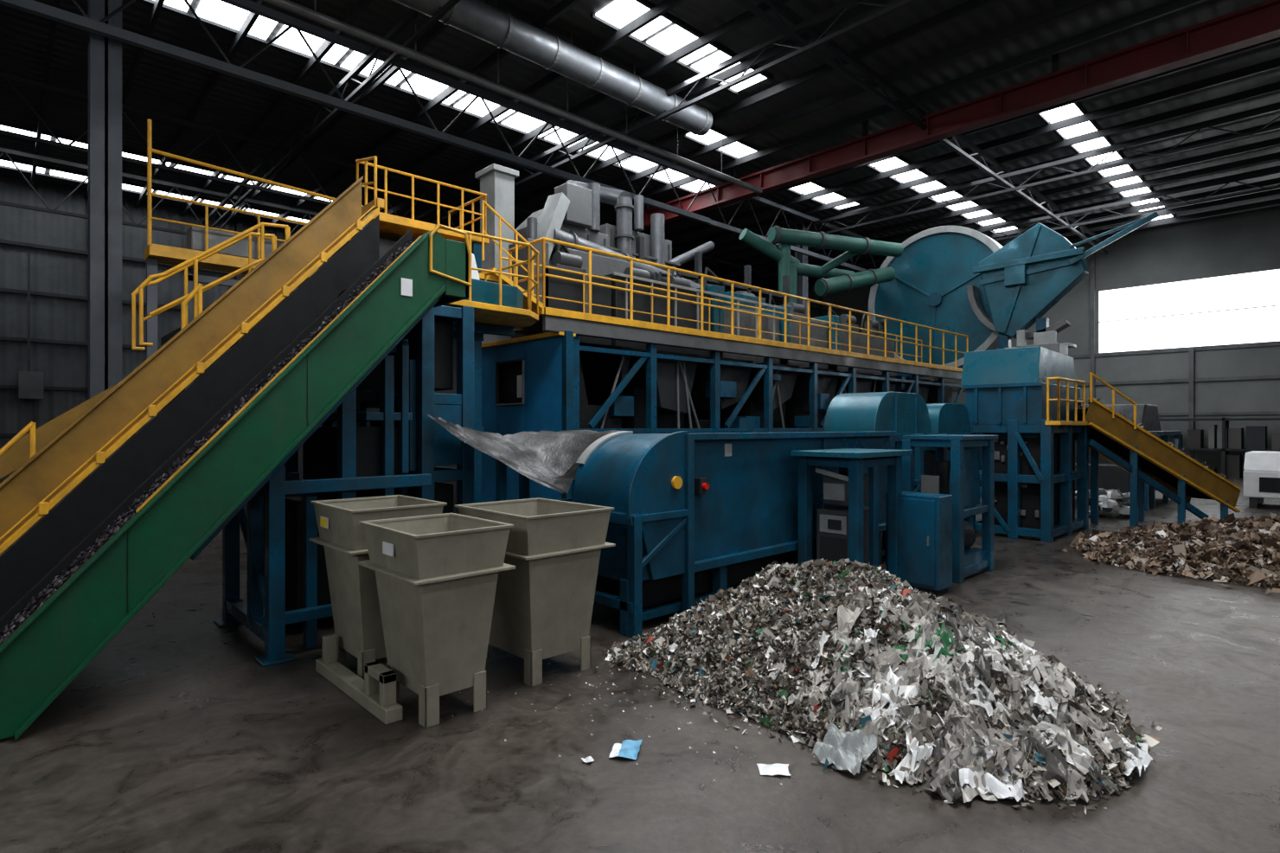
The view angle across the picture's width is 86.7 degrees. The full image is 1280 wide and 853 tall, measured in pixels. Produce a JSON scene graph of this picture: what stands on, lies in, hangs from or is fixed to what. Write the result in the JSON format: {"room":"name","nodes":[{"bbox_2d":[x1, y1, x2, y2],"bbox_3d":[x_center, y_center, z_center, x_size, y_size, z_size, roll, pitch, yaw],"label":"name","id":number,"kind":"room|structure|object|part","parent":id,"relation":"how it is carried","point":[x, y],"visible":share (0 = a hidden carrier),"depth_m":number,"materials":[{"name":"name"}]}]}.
{"room":"recycling plant","nodes":[
{"label":"recycling plant","id":0,"kind":"room"},
{"bbox_2d":[0,174,348,483],"bbox_3d":[-10.618,-2.775,27.252,40.000,9.350,0.200,0,0,-43],"label":"wall","id":1,"kind":"structure","parent":0,"point":[52,272],"depth_m":20.53,"materials":[{"name":"grey metal"}]},
{"bbox_2d":[18,252,43,428],"bbox_3d":[-17.573,-1.700,20.088,2.850,6.800,0.240,0,0,-43],"label":"box","id":2,"kind":"object","parent":1,"relation":"attached to","point":[30,384],"visible":0.44,"depth_m":19.86,"materials":[{"name":"grey metal"}]},
{"bbox_2d":[0,217,302,436],"bbox_3d":[-10.481,-2.800,27.107,40.000,9.000,0.200,0,0,-43],"label":"trim","id":3,"kind":"structure","parent":1,"relation":"attached to","point":[239,220],"depth_m":20.48,"materials":[{"name":"metal"}]},
{"bbox_2d":[0,475,1279,852],"bbox_3d":[1.813,1.800,14.097,40.000,0.200,36.000,0,0,-43],"label":"floor","id":4,"kind":"structure","parent":0,"point":[173,738],"depth_m":3.49,"materials":[{"name":"concrete"}]},
{"bbox_2d":[87,0,121,477],"bbox_3d":[-8.147,-2.600,10.325,0.608,8.600,0.608,0,0,-43],"label":"steel column","id":5,"kind":"structure","parent":4,"relation":"on","point":[104,54],"depth_m":10.18,"materials":[{"name":"metal"}]},
{"bbox_2d":[0,222,294,478],"bbox_3d":[-5.335,-0.261,6.447,3.820,3.921,0.600,0,0,-43],"label":"railing","id":6,"kind":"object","parent":4,"relation":"on","point":[18,453],"depth_m":6.81,"materials":[{"name":"yellow metal"}]},
{"bbox_2d":[0,176,471,739],"bbox_3d":[-3.417,-0.503,5.363,3.600,4.406,2.590,0,0,-43],"label":"conveyor","id":7,"kind":"object","parent":4,"relation":"on","point":[232,439],"visible":0.98,"depth_m":5.31,"materials":[{"name":"green metal"}]},
{"bbox_3d":[-4.289,-0.552,6.184,3.460,4.310,0.120,0,0,-43],"label":"ochre panel","id":8,"kind":"part","parent":7,"relation":"part of","materials":[{"name":"paint"}]},
{"bbox_3d":[-4.200,-0.359,6.192,3.600,4.064,0.230,0,0,-43],"label":"yellow edge rail","id":9,"kind":"part","parent":7,"relation":"part of","materials":[{"name":"metal"}]},
{"bbox_3d":[-1.516,-1.375,5.433,0.370,0.458,0.026,0,0,-43],"label":"head loop rail","id":10,"kind":"part","parent":7,"relation":"part of","materials":[{"name":"yellow metal"}]},
{"bbox_2d":[143,118,363,424],"bbox_3d":[-5.775,-1.258,10.552,3.150,5.915,0.528,0,0,-43],"label":"gantry","id":11,"kind":"object","parent":4,"relation":"on","point":[199,239],"visible":0.51,"depth_m":9.77,"materials":[{"name":"yellow metal"}]},
{"bbox_2d":[315,633,402,723],"bbox_3d":[-1.816,1.570,4.324,0.100,0.260,1.180,0,0,-43],"label":"base frame","id":12,"kind":"object","parent":4,"relation":"on","point":[376,693],"visible":1,"depth_m":4.09,"materials":[{"name":"beige plastic"}]},
{"bbox_2d":[308,494,447,679],"bbox_3d":[-1.842,1.115,4.767,0.670,1.170,0.780,0,0,-43],"label":"bin","id":13,"kind":"object","parent":4,"relation":"on","point":[353,586],"visible":0.5,"depth_m":4.52,"materials":[{"name":"beige plastic"}]},
{"bbox_2d":[329,155,543,513],"bbox_3d":[-2.248,-0.705,7.993,2.552,4.810,3.326,0,0,-43],"label":"tower","id":14,"kind":"object","parent":4,"relation":"on","point":[445,344],"visible":0.45,"depth_m":6.45,"materials":[{"name":"metal"}]},
{"bbox_3d":[-2.336,-0.020,6.461,0.280,0.374,0.380,0,0,-43],"label":"gear motor","id":15,"kind":"part","parent":14,"relation":"part of","materials":[{"name":"blue metal"}]},
{"bbox_3d":[-2.316,0.290,6.789,0.520,2.820,1.670,0,0,-43],"label":"frame","id":16,"kind":"part","parent":14,"relation":"part of","materials":[{"name":"blue paint"}]},
{"bbox_3d":[-2.654,-2.755,8.561,0.902,0.710,2.337,0,0,16],"label":"railing","id":17,"kind":"part","parent":14,"relation":"part of","materials":[{"name":"yellow metal"}]},
{"bbox_3d":[-1.937,-1.662,7.181,0.441,0.464,0.300,0,0,-43],"label":"white motor","id":18,"kind":"part","parent":14,"relation":"part of","materials":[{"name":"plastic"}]},
{"bbox_3d":[-1.468,-1.503,7.178,0.805,0.706,2.110,0,0,-1],"label":"deck railing","id":19,"kind":"part","parent":14,"relation":"part of","materials":[{"name":"yellow metal"}]},
{"bbox_3d":[-1.698,-2.235,8.749,0.704,1.270,0.035,0,0,-30],"label":"link rail","id":20,"kind":"part","parent":14,"relation":"part of","materials":[{"name":"yellow metal"}]},
{"bbox_2d":[358,512,515,728],"bbox_3d":[-1.251,1.145,4.149,0.640,1.110,0.790,0,0,-43],"label":"bin","id":21,"kind":"object","parent":4,"relation":"on","point":[437,574],"visible":0.93,"depth_m":3.94,"materials":[{"name":"beige plastic"}]},
{"bbox_2d":[454,497,615,686],"bbox_3d":[-0.765,1.135,4.850,0.750,1.130,0.940,0,0,-43],"label":"bin","id":22,"kind":"object","parent":4,"relation":"on","point":[543,606],"visible":0.79,"depth_m":4.56,"materials":[{"name":"beige plastic"}]},
{"bbox_2d":[481,330,621,502],"bbox_3d":[-1.361,0.210,10.409,1.480,2.980,2.500,0,0,-43],"label":"cabin","id":23,"kind":"object","parent":4,"relation":"on","point":[528,381],"visible":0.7,"depth_m":9.79,"materials":[{"name":"blue metal"}]},
{"bbox_3d":[-1.923,-0.650,10.050,0.050,0.660,0.750,0,0,-43],"label":"window trim","id":24,"kind":"part","parent":23,"relation":"part of","materials":[{"name":"metal"}]},
{"bbox_3d":[-1.814,-1.250,10.015,0.280,0.060,2.450,0,0,-43],"label":"roof trim","id":25,"kind":"part","parent":23,"relation":"part of","materials":[{"name":"yellow paint"}]},
{"bbox_2d":[580,755,594,762],"bbox_3d":[-0.264,1.687,3.437,0.057,0.017,0.046,0,0,30],"label":"paper scrap","id":26,"kind":"object","parent":4,"relation":"on","point":[589,758],"visible":1,"depth_m":3.44,"materials":[{"name":"white paper"}]},
{"bbox_2d":[608,742,621,757],"bbox_3d":[-0.127,1.688,3.534,0.044,0.012,0.153,0,0,8],"label":"paper scrap","id":27,"kind":"object","parent":4,"relation":"on","point":[617,746],"visible":1,"depth_m":3.54,"materials":[{"name":"white paper"}]},
{"bbox_2d":[452,660,782,784],"bbox_3d":[0.167,1.692,4.337,2.345,0.009,2.908,0,0,-43],"label":"litter","id":28,"kind":"object","parent":4,"relation":"on","point":[583,774],"visible":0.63,"depth_m":4.04,"materials":[{"name":"grey paper"}]},
{"bbox_2d":[616,739,642,759],"bbox_3d":[-0.058,1.686,3.548,0.113,0.020,0.208,0,0,8],"label":"paper scrap","id":29,"kind":"object","parent":4,"relation":"on","point":[630,748],"visible":1,"depth_m":3.55,"materials":[{"name":"blue paper"}]},
{"bbox_2d":[475,163,789,343],"bbox_3d":[0.153,-1.873,15.126,8.720,7.145,2.336,0,0,-43],"label":"machine","id":30,"kind":"object","parent":4,"relation":"on","point":[572,214],"visible":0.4,"depth_m":12.87,"materials":[{"name":"grey metal"}]},
{"bbox_2d":[426,414,895,638],"bbox_3d":[0.672,0.796,7.239,5.480,1.808,1.700,0,0,-43],"label":"machine","id":31,"kind":"object","parent":4,"relation":"on","point":[693,514],"visible":0.84,"depth_m":6.17,"materials":[{"name":"blue paint"}]},
{"bbox_3d":[-0.911,1.000,6.569,1.100,1.400,0.070,0,0,-43],"label":"hopper frame","id":32,"kind":"part","parent":31,"relation":"part of","materials":[{"name":"blue paint"}]},
{"bbox_2d":[671,475,682,488],"bbox_3d":[0.313,0.480,5.813,0.110,0.108,0.040,0,0,-43],"label":"warning lamp","id":33,"kind":"object","parent":31,"relation":"attached to","point":[676,481],"depth_m":5.79,"materials":[{"name":"yellow paint"}]},
{"bbox_3d":[0.544,0.530,6.052,0.095,0.140,0.070,0,0,-43],"label":"lamp plate","id":34,"kind":"part","parent":31,"relation":"part of","materials":[{"name":"black plastic"}]},
{"bbox_3d":[1.560,0.880,7.012,4.500,1.640,0.090,0,0,-43],"label":"frame","id":35,"kind":"part","parent":31,"relation":"part of","materials":[{"name":"blue paint"}]},
{"bbox_2d":[501,236,968,433],"bbox_3d":[2.986,-0.758,14.546,14.081,4.917,2.503,0,0,-43],"label":"elevated walkway","id":36,"kind":"object","parent":4,"relation":"on","point":[703,359],"visible":0.6,"depth_m":12.11,"materials":[{"name":"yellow metal"}]},
{"bbox_3d":[3.407,-1.998,14.118,14.056,0.955,1.294,0,0,-43],"label":"railing","id":37,"kind":"part","parent":36,"relation":"part of","materials":[{"name":"yellow metal"}]},
{"bbox_2d":[756,762,790,775],"bbox_3d":[0.665,1.689,3.350,0.161,0.014,0.119,0,0,3],"label":"paper scrap","id":38,"kind":"object","parent":4,"relation":"on","point":[777,768],"visible":1,"depth_m":3.34,"materials":[{"name":"white paper"}]},
{"bbox_2d":[794,223,807,314],"bbox_3d":[5.539,-2.600,23.258,0.512,8.600,0.512,0,0,-43],"label":"support column","id":39,"kind":"object","parent":4,"relation":"on","point":[802,280],"visible":0.21,"depth_m":23.18,"materials":[{"name":"metal"}]},
{"bbox_2d":[739,225,903,303],"bbox_3d":[5.010,-1.870,19.686,5.307,7.140,1.907,0,0,-23],"label":"pipes","id":40,"kind":"object","parent":4,"relation":"on","point":[832,279],"visible":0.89,"depth_m":19.05,"materials":[{"name":"metal"}]},
{"bbox_2d":[790,448,912,576],"bbox_3d":[2.193,0.973,6.998,1.100,1.455,0.760,0,0,-43],"label":"booth","id":41,"kind":"object","parent":4,"relation":"on","point":[849,528],"visible":0.7,"depth_m":6.87,"materials":[{"name":"blue paint"}]},
{"bbox_3d":[1.952,1.220,6.867,0.030,0.560,0.300,0,0,-43],"label":"control door","id":42,"kind":"part","parent":41,"relation":"part of","materials":[{"name":"grey metal"}]},
{"bbox_2d":[601,557,1162,816],"bbox_3d":[1.547,1.317,4.670,2.738,0.760,3.248,0,0,-40],"label":"pile","id":43,"kind":"object","parent":4,"relation":"on","point":[792,650],"visible":0.99,"depth_m":3.81,"materials":[{"name":"plastic"}]},
{"bbox_2d":[812,721,876,774],"bbox_3d":[1.031,1.617,3.423,0.234,0.142,0.266,0,0,-43],"label":"plastic sheet","id":44,"kind":"object","parent":43,"relation":"on","point":[848,750],"visible":1,"depth_m":3.42,"materials":[{"name":"white plastic"}]},
{"bbox_2d":[959,749,1024,801],"bbox_3d":[1.648,1.595,3.200,0.288,0.179,0.282,0,0,23],"label":"plastic sheet","id":45,"kind":"object","parent":43,"relation":"on","point":[1000,789],"visible":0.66,"depth_m":3.12,"materials":[{"name":"white plastic"}]},
{"bbox_2d":[1069,719,1155,775],"bbox_3d":[2.359,1.588,3.415,0.322,0.201,0.307,0,0,-34],"label":"plastic sheet","id":46,"kind":"object","parent":43,"relation":"on","point":[1142,762],"visible":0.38,"depth_m":3.35,"materials":[{"name":"white plastic"}]},
{"bbox_2d":[824,391,973,558],"bbox_3d":[3.829,0.615,10.013,2.880,2.170,1.105,0,0,-43],"label":"machine housing","id":47,"kind":"object","parent":4,"relation":"on","point":[904,413],"visible":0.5,"depth_m":9.31,"materials":[{"name":"teal paint"}]},
{"bbox_2d":[824,391,969,450],"bbox_3d":[3.855,-0.060,10.007,2.850,0.820,0.850,0,0,-43],"label":"hood","id":48,"kind":"object","parent":47,"relation":"attached to","point":[904,413],"depth_m":9.31,"materials":[{"name":"teal paint"}]},
{"bbox_3d":[4.158,0.900,9.650,2.720,1.600,0.125,0,0,-43],"label":"frame","id":49,"kind":"part","parent":47,"relation":"part of","materials":[{"name":"blue paint"}]},
{"bbox_2d":[886,491,952,595],"bbox_3d":[2.889,1.200,7.051,0.355,1.000,0.560,0,0,-43],"label":"base cabinet","id":50,"kind":"object","parent":4,"relation":"on","point":[924,520],"visible":0.8,"depth_m":6.88,"materials":[{"name":"blue metal"}]},
{"bbox_3d":[2.779,1.170,6.946,0.020,0.860,0.480,0,0,-43],"label":"door","id":51,"kind":"part","parent":50,"relation":"part of","materials":[{"name":"blue paint"}]},
{"bbox_3d":[2.889,1.150,6.803,0.015,0.100,0.020,0,0,-43],"label":"handle","id":52,"kind":"part","parent":50,"relation":"part of","materials":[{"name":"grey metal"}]},
{"bbox_2d":[868,225,1002,486],"bbox_3d":[8.873,-2.070,20.079,0.720,7.540,4.240,0,0,-43],"label":"drum","id":53,"kind":"object","parent":4,"relation":"on","point":[933,272],"visible":0.51,"depth_m":19.86,"materials":[{"name":"teal paint"}]},
{"bbox_2d":[902,434,998,583],"bbox_3d":[3.626,0.900,7.912,1.060,1.600,0.680,0,0,-43],"label":"frame","id":54,"kind":"object","parent":4,"relation":"on","point":[958,476],"visible":0.69,"depth_m":7.76,"materials":[{"name":"blue paint"}]},
{"bbox_3d":[3.265,0.675,7.625,0.020,0.250,0.200,0,0,-43],"label":"pump plate","id":55,"kind":"part","parent":54,"relation":"part of","materials":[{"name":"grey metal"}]},
{"bbox_2d":[960,342,1088,542],"bbox_3d":[6.346,0.175,11.018,2.080,3.050,1.400,0,0,-43],"label":"tower","id":56,"kind":"object","parent":4,"relation":"on","point":[1027,396],"visible":0.77,"depth_m":10.41,"materials":[{"name":"blue metal"}]},
{"bbox_3d":[6.239,-0.925,11.124,2.044,0.550,1.100,0,0,-43],"label":"hopper lid","id":57,"kind":"part","parent":56,"relation":"part of","materials":[{"name":"teal paint"}]},
{"bbox_3d":[6.324,0.800,11.067,2.045,1.800,1.240,0,0,-43],"label":"frame","id":58,"kind":"part","parent":56,"relation":"part of","materials":[{"name":"blue paint"}]},
{"bbox_2d":[966,211,1158,349],"bbox_3d":[10.577,-1.767,17.300,0.660,6.934,4.279,0,0,-43],"label":"hopper","id":59,"kind":"object","parent":4,"relation":"on","point":[1024,278],"visible":0.79,"depth_m":17.52,"materials":[{"name":"teal paint"}]},
{"bbox_2d":[978,223,1088,337],"bbox_3d":[10.167,-3.795,17.669,0.550,2.878,2.512,0,0,-43],"label":"hood","id":60,"kind":"object","parent":59,"relation":"attached to","point":[1024,278],"depth_m":17.54,"materials":[{"name":"teal paint"}]},
{"bbox_2d":[1075,487,1129,518],"bbox_3d":[8.983,1.429,13.044,1.983,0.533,1.036,0,0,-43],"label":"heap","id":61,"kind":"object","parent":4,"relation":"on","point":[1113,502],"visible":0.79,"depth_m":12.60,"materials":[{"name":"plastic"}]},
{"bbox_2d":[1075,403,1180,511],"bbox_3d":[11.001,0.600,15.549,3.750,2.200,1.810,0,0,-43],"label":"machine","id":62,"kind":"object","parent":4,"relation":"on","point":[1110,476],"visible":0.27,"depth_m":14.77,"materials":[{"name":"blue paint"}]},
{"bbox_3d":[10.981,0.900,15.570,3.750,1.600,1.750,0,0,-43],"label":"frame","id":63,"kind":"part","parent":62,"relation":"part of","materials":[{"name":"blue paint"}]},
{"bbox_2d":[1072,371,1240,527],"bbox_3d":[8.716,0.413,11.735,3.470,2.573,0.876,0,0,-16],"label":"conveyor","id":64,"kind":"object","parent":4,"relation":"on","point":[1148,458],"visible":0.94,"depth_m":11.45,"materials":[{"name":"metal"}]},
{"bbox_3d":[7.681,-0.416,11.003,0.970,0.914,0.040,0,0,-16],"label":"handrail","id":65,"kind":"part","parent":64,"relation":"part of","materials":[{"name":"yellow metal"}]},
{"bbox_2d":[1062,512,1279,594],"bbox_3d":[8.371,1.371,8.015,5.035,0.651,5.629,0,0,-43],"label":"scrap","id":66,"kind":"object","parent":4,"relation":"on","point":[1245,551],"visible":1,"depth_m":8.16,"materials":[{"name":"cardboard"}]},
{"bbox_2d":[1159,416,1279,478],"bbox_3d":[19.644,0.700,22.746,1.000,2.000,10.080,0,0,-43],"label":"storage unit","id":67,"kind":"object","parent":4,"relation":"on","point":[1225,438],"visible":0.31,"depth_m":22.39,"materials":[{"name":"grey metal"}]},
{"bbox_2d":[1243,450,1279,507],"bbox_3d":[13.652,1.000,14.359,1.630,1.400,1.180,0,0,-43],"label":"portable generator","id":68,"kind":"object","parent":4,"relation":"on","point":[1262,472],"visible":1,"depth_m":14.11,"materials":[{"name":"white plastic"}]},
{"bbox_2d":[1259,477,1279,492],"bbox_3d":[13.623,1.175,13.865,1.542,0.350,0.578,0,0,-7],"label":"grille","id":69,"kind":"object","parent":68,"relation":"attached to","point":[1266,484],"depth_m":13.94,"materials":[{"name":"black metal"}]},
{"bbox_2d":[0,0,1279,295],"bbox_3d":[1.813,-7.375,14.097,40.000,0.150,36.000,0,0,-43],"label":"framing","id":70,"kind":"structure","parent":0,"point":[162,84],"depth_m":15.32,"materials":[{"name":"metal"}]},
{"bbox_2d":[0,147,351,248],"bbox_3d":[-8.145,-6.305,24.635,39.600,1.430,0.100,0,0,-43],"label":"roof truss","id":71,"kind":"object","parent":70,"relation":"attached to","point":[3,150],"depth_m":18.96,"materials":[{"name":"grey metal"}]},
{"bbox_2d":[201,0,460,227],"bbox_3d":[-2.547,-6.644,9.976,0.090,0.512,35.600,0,0,-43],"label":"truss","id":72,"kind":"object","parent":70,"relation":"attached to","point":[374,53],"depth_m":13.66,"materials":[{"name":"grey metal"}]},
{"bbox_2d":[0,71,827,312],"bbox_3d":[-4.711,-6.405,21.001,39.600,1.231,0.100,0,0,-43],"label":"roof truss","id":73,"kind":"object","parent":70,"relation":"attached to","point":[4,76],"depth_m":16.04,"materials":[{"name":"grey metal"}]},
{"bbox_2d":[0,0,885,271],"bbox_3d":[-0.662,-6.370,16.717,39.600,1.300,0.130,0,0,-43],"label":"roof truss","id":74,"kind":"object","parent":70,"relation":"attached to","point":[33,7],"depth_m":12.88,"materials":[{"name":"metal"}]},
{"bbox_2d":[262,0,762,193],"bbox_3d":[-1.035,-6.735,13.252,12.700,1.110,1.255,0,0,-43],"label":"roof truss","id":75,"kind":"object","parent":70,"relation":"hanging from","point":[479,19],"visible":0.93,"depth_m":12.22,"materials":[{"name":"grey metal"}]},
{"bbox_2d":[414,0,918,223],"bbox_3d":[1.087,-6.644,13.410,0.090,0.512,35.600,0,0,-43],"label":"truss","id":76,"kind":"object","parent":70,"relation":"attached to","point":[846,4],"depth_m":12.89,"materials":[{"name":"grey metal"}]},
{"bbox_2d":[644,52,1059,209],"bbox_3d":[5.373,-7.075,16.153,0.100,0.430,15.100,0,0,-43],"label":"hangers","id":77,"kind":"object","parent":70,"relation":"hanging from","point":[1055,58],"visible":0.59,"depth_m":16.09,"materials":[{"name":"metal"}]},
{"bbox_2d":[643,0,1279,230],"bbox_3d":[5.408,-6.600,16.117,0.300,0.520,16.000,0,0,-43],"label":"girder","id":78,"kind":"object","parent":77,"relation":"hanging from","point":[1259,22],"visible":0.87,"depth_m":13.58,"materials":[{"name":"red metal"}]},
{"bbox_2d":[733,0,1107,254],"bbox_3d":[3.462,-6.802,12.352,39.600,0.436,0.100,0,0,-43],"label":"roof truss","id":79,"kind":"object","parent":70,"relation":"attached to","point":[778,7],"depth_m":13.82,"materials":[{"name":"grey metal"}]},
{"bbox_2d":[710,169,1279,291],"bbox_3d":[11.989,-6.644,23.712,0.090,0.512,35.600,0,0,-43],"label":"truss","id":80,"kind":"object","parent":70,"relation":"attached to","point":[1277,171],"depth_m":20.68,"materials":[{"name":"grey metal"}]},
{"bbox_2d":[30,0,1279,294],"bbox_3d":[1.595,-7.115,13.890,37.570,0.170,35.960,0,0,-43],"label":"roof","id":81,"kind":"structure","parent":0,"point":[563,6],"depth_m":16.17,"materials":[{"name":"grey metal"}]},
{"bbox_2d":[672,104,1279,268],"bbox_3d":[8.355,-6.644,20.278,0.090,0.512,35.600,0,0,-43],"label":"roof beam","id":82,"kind":"structure","parent":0,"point":[1211,124],"depth_m":17.63,"materials":[{"name":"metal"}]},
{"bbox_2d":[762,207,1279,475],"bbox_3d":[16.423,-2.775,27.902,0.200,9.350,36.000,0,0,-43],"label":"wall","id":83,"kind":"structure","parent":0,"point":[1246,242],"depth_m":24.47,"materials":[{"name":"grey metal"}]},
{"bbox_2d":[771,239,1279,458],"bbox_3d":[16.295,-2.800,27.782,0.150,9.000,36.000,0,0,-43],"label":"trim","id":84,"kind":"structure","parent":83,"relation":"attached to","point":[1191,379],"depth_m":24.42,"materials":[{"name":"grey metal"}]},
{"bbox_2d":[1098,304,1279,322],"bbox_3d":[22.566,-4.050,21.255,0.100,2.400,13.900,0,0,-43],"label":"trim","id":85,"kind":"structure","parent":83,"relation":"attached to","point":[1276,304],"depth_m":24.17,"materials":[{"name":"metal"}]},
{"bbox_2d":[1099,268,1279,352],"bbox_3d":[22.638,-4.050,21.324,0.040,2.400,13.900,0,0,-43],"label":"window","id":86,"kind":"structure","parent":83,"relation":"in","point":[1257,289],"depth_m":24.29,"materials":[{"name":"white glass"}]}
]}

